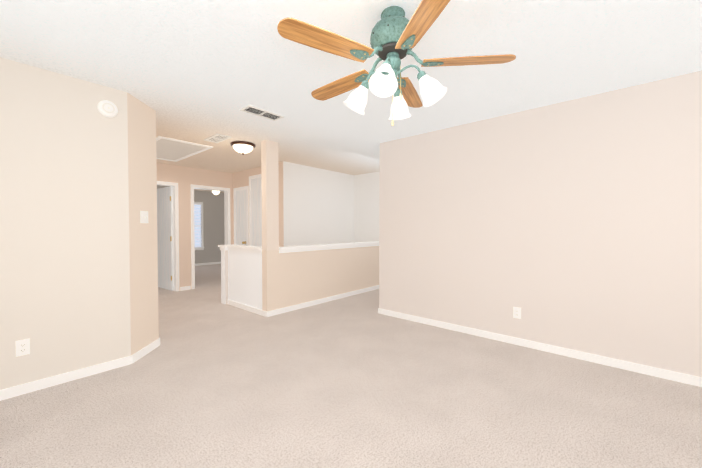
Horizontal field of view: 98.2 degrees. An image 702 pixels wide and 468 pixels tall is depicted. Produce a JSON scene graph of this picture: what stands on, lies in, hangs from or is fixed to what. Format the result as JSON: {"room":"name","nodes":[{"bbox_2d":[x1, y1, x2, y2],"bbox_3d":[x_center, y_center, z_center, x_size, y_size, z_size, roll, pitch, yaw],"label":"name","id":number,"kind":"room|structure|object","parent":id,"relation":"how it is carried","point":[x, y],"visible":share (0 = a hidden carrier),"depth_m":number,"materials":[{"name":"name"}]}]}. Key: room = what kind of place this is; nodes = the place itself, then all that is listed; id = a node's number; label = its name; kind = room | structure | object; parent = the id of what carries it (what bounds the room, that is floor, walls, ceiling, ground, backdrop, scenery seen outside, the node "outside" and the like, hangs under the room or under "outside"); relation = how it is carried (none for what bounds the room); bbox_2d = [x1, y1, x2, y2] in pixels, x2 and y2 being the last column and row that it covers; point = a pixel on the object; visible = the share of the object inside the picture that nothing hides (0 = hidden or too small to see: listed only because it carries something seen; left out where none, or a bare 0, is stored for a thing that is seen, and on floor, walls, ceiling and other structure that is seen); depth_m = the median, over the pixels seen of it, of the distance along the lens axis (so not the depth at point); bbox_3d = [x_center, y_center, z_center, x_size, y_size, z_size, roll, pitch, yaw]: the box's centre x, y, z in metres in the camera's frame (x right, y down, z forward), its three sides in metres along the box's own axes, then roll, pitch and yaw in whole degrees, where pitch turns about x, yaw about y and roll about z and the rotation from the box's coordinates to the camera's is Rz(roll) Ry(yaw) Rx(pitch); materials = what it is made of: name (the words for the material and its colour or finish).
{"room":"empty living room","nodes":[
{"label":"empty living room","id":0,"kind":"room"},
{"bbox_2d":[0,57,158,389],"bbox_3d":[-3.635,-0.056,3.320,3.240,2.440,1.900,1,2,41],"label":"wall","id":1,"kind":"structure","parent":0,"point":[78,248],"depth_m":2.45,"materials":[{"name":"beige paint"}]},
{"bbox_2d":[15,338,29,356],"bbox_3d":[-2.430,0.841,2.249,0.008,0.116,0.072,1,2,41],"label":"outlet","id":2,"kind":"object","parent":1,"relation":"attached to","point":[22,347],"visible":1,"depth_m":2.25,"materials":[{"name":"white plastic"}]},
{"bbox_2d":[97,100,117,117],"bbox_3d":[-2.073,-1.071,2.594,0.039,0.140,0.140,1,2,41],"label":"smoke detector","id":3,"kind":"object","parent":1,"relation":"attached to","point":[107,108],"visible":1,"depth_m":2.58,"materials":[{"name":"white plastic"}]},
{"bbox_2d":[140,211,147,222],"bbox_3d":[-2.003,-0.163,2.946,0.086,0.118,0.088,1,2,41],"label":"switch","id":4,"kind":"object","parent":1,"relation":"attached to","point":[143,216],"visible":1,"depth_m":2.93,"materials":[{"name":"white plastic"}]},
{"bbox_2d":[156,162,232,290],"bbox_3d":[-2.981,-0.118,6.431,0.120,2.440,5.540,1,2,41],"label":"wall","id":5,"kind":"structure","parent":0,"point":[184,177],"depth_m":6.02,"materials":[{"name":"beige paint"}]},
{"bbox_2d":[157,186,173,290],"bbox_3d":[-3.804,0.086,6.121,0.759,2.028,0.174,1,2,41],"label":"door","id":6,"kind":"structure","parent":5,"relation":"in","point":[165,234],"depth_m":6.05,"materials":[{"name":"white wood"}]},
{"bbox_2d":[157,181,178,290],"bbox_3d":[-3.693,0.068,5.623,0.156,2.100,0.880,1,2,41],"label":"door frame","id":7,"kind":"structure","parent":5,"relation":"attached to","point":[175,185],"depth_m":5.88,"materials":[{"name":"white wood"}]},
{"bbox_2d":[190,184,230,288],"bbox_3d":[-2.980,0.052,6.434,0.156,2.100,0.820,1,2,41],"label":"door frame","id":8,"kind":"structure","parent":5,"relation":"attached to","point":[227,224],"depth_m":6.29,"materials":[{"name":"white wood"}]},
{"bbox_2d":[194,190,224,263],"bbox_3d":[-5.140,-0.186,9.776,0.120,2.440,3.360,1,2,41],"label":"wall","id":9,"kind":"structure","parent":0,"point":[213,224],"depth_m":10.20,"materials":[{"name":"grey paint"}]},
{"bbox_2d":[194,202,203,249],"bbox_3d":[-5.208,-0.253,9.628,0.130,1.560,1.030,1,2,41],"label":"bedroom window","id":10,"kind":"structure","parent":9,"relation":"in","point":[202,247],"depth_m":9.95,"materials":[{"name":"white"}]},
{"bbox_2d":[194,203,200,246],"bbox_3d":[-5.220,-0.274,9.638,0.040,1.414,0.902,1,2,41],"label":"window blind","id":11,"kind":"object","parent":10,"relation":"attached to","point":[197,226],"visible":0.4,"depth_m":9.89,"materials":[{"name":"white plastic"}]},
{"bbox_2d":[221,250,261,309],"bbox_3d":[-1.643,0.677,4.680,1.120,0.920,0.190,1,2,41],"label":"wall","id":12,"kind":"structure","parent":0,"point":[241,277],"depth_m":4.64,"materials":[{"name":"white paint"}]},
{"bbox_2d":[219,244,261,253],"bbox_3d":[-1.651,0.227,4.685,1.150,0.080,0.210,1,2,41],"label":"trim","id":13,"kind":"structure","parent":12,"relation":"on","point":[258,249],"depth_m":4.59,"materials":[{"name":"white wood"}]},
{"bbox_2d":[233,161,353,246],"bbox_3d":[-1.234,-0.128,6.927,1.850,2.440,2.090,1,2,41],"label":"wall","id":14,"kind":"structure","parent":0,"point":[316,206],"depth_m":6.12,"materials":[{"name":"beige paint"}]},
{"bbox_2d":[235,189,246,245],"bbox_3d":[-2.376,0.078,6.487,0.474,2.029,0.080,1,2,41],"label":"door","id":15,"kind":"structure","parent":14,"relation":"in","point":[240,220],"depth_m":6.50,"materials":[{"name":"white wood"}]},
{"bbox_2d":[233,174,260,245],"bbox_3d":[-2.046,-0.039,6.239,1.420,2.290,0.018,1,2,41],"label":"door frame","id":16,"kind":"structure","parent":14,"relation":"attached to","point":[248,188],"depth_m":6.30,"materials":[{"name":"white wood"}]},
{"bbox_2d":[251,177,261,246],"bbox_3d":[-1.827,-0.007,6.003,0.654,2.219,0.080,1,2,41],"label":"door","id":17,"kind":"structure","parent":14,"relation":"in","point":[256,212],"depth_m":6.09,"materials":[{"name":"white wood"}]},
{"bbox_2d":[262,246,378,311],"bbox_3d":[-0.237,0.664,5.342,0.120,0.920,2.940,1,2,41],"label":"wall","id":18,"kind":"structure","parent":0,"point":[291,278],"depth_m":4.85,"materials":[{"name":"beige paint"}]},
{"bbox_2d":[261,140,278,249],"bbox_3d":[-1.141,-0.535,4.288,0.120,1.520,0.200,1,2,41],"label":"post","id":19,"kind":"object","parent":18,"relation":"on","point":[270,191],"visible":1,"depth_m":4.23,"materials":[{"name":"beige paint"}]},
{"bbox_2d":[279,241,378,252],"bbox_3d":[-0.172,0.212,5.408,0.180,0.080,2.740,1,2,41],"label":"trim","id":20,"kind":"structure","parent":18,"relation":"on","point":[286,249],"depth_m":5.01,"materials":[{"name":"white wood"}]},
{"bbox_2d":[0,264,701,467],"bbox_3d":[-1.729,1.186,4.760,12.200,0.100,6.800,1,2,41],"label":"floor","id":21,"kind":"structure","parent":0,"point":[352,381],"depth_m":2.12,"materials":[{"name":"carpet"}]},
{"bbox_2d":[0,0,701,192],"bbox_3d":[-1.729,-1.354,4.708,12.200,0.100,6.800,1,2,41],"label":"ceiling","id":22,"kind":"structure","parent":0,"point":[196,71],"depth_m":2.18,"materials":[{"name":"white paint"}]},
{"bbox_2d":[156,136,212,161],"bbox_3d":[-2.844,-1.297,4.743,1.470,0.015,0.710,1,2,41],"label":"attic hatch","id":23,"kind":"object","parent":22,"relation":"attached to","point":[171,149],"visible":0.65,"depth_m":4.60,"materials":[{"name":"white"}]},
{"bbox_2d":[211,190,219,194],"bbox_3d":[-4.074,-1.274,9.164,0.260,0.240,0.260,1,2,41],"label":"bedroom ceiling light","id":24,"kind":"object","parent":22,"relation":"attached to","point":[214,192],"visible":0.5,"depth_m":9.10,"materials":[{"name":"white glass"}]},
{"bbox_2d":[204,134,230,142],"bbox_3d":[-1.802,-1.286,4.095,0.400,0.012,0.190,1,2,41],"label":"ceiling vent","id":25,"kind":"object","parent":22,"relation":"in","point":[216,138],"visible":0.94,"depth_m":4.08,"materials":[{"name":"white metal"}]},
{"bbox_2d":[230,141,254,154],"bbox_3d":[-1.559,-1.218,4.389,0.344,0.158,0.344,1,2,41],"label":"hall ceiling light","id":26,"kind":"object","parent":22,"relation":"attached to","point":[243,147],"visible":1,"depth_m":4.29,"materials":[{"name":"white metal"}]},
{"bbox_2d":[239,104,284,120],"bbox_3d":[-0.929,-1.268,3.196,0.190,0.012,0.420,1,2,41],"label":"ceiling vent","id":27,"kind":"object","parent":22,"relation":"in","point":[259,112],"visible":0.98,"depth_m":3.18,"materials":[{"name":"white metal"}]},
{"bbox_2d":[277,0,515,125],"bbox_3d":[0.194,-0.930,1.765,1.214,0.630,1.270,1,2,41],"label":"fan","id":28,"kind":"object","parent":22,"relation":"hanging from","point":[396,36],"visible":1,"depth_m":1.63,"materials":[{"name":"brown wood"}]},
{"bbox_2d":[354,172,378,242],"bbox_3d":[0.862,-0.118,6.398,2.000,2.440,0.120,1,2,41],"label":"wall","id":29,"kind":"structure","parent":0,"point":[366,207],"depth_m":6.76,"materials":[{"name":"white paint"}]},
{"bbox_2d":[379,70,701,376],"bbox_3d":[2.597,-0.063,3.698,4.170,2.440,1.890,1,2,41],"label":"wall","id":30,"kind":"structure","parent":0,"point":[575,224],"depth_m":2.92,"materials":[{"name":"beige paint"}]},
{"bbox_2d":[0,262,701,400],"bbox_3d":[-1.719,1.100,4.716,11.730,0.072,6.250,1,2,41],"label":"baseboard","id":31,"kind":"structure","parent":30,"relation":"attached to","point":[18,390],"depth_m":2.83,"materials":[{"name":"white wood"}]},
{"bbox_2d":[513,307,520,318],"bbox_3d":[1.748,0.830,3.198,0.072,0.116,0.008,1,2,41],"label":"outlet","id":32,"kind":"object","parent":30,"relation":"attached to","point":[516,312],"visible":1,"depth_m":3.19,"materials":[{"name":"white plastic"}]}
]}

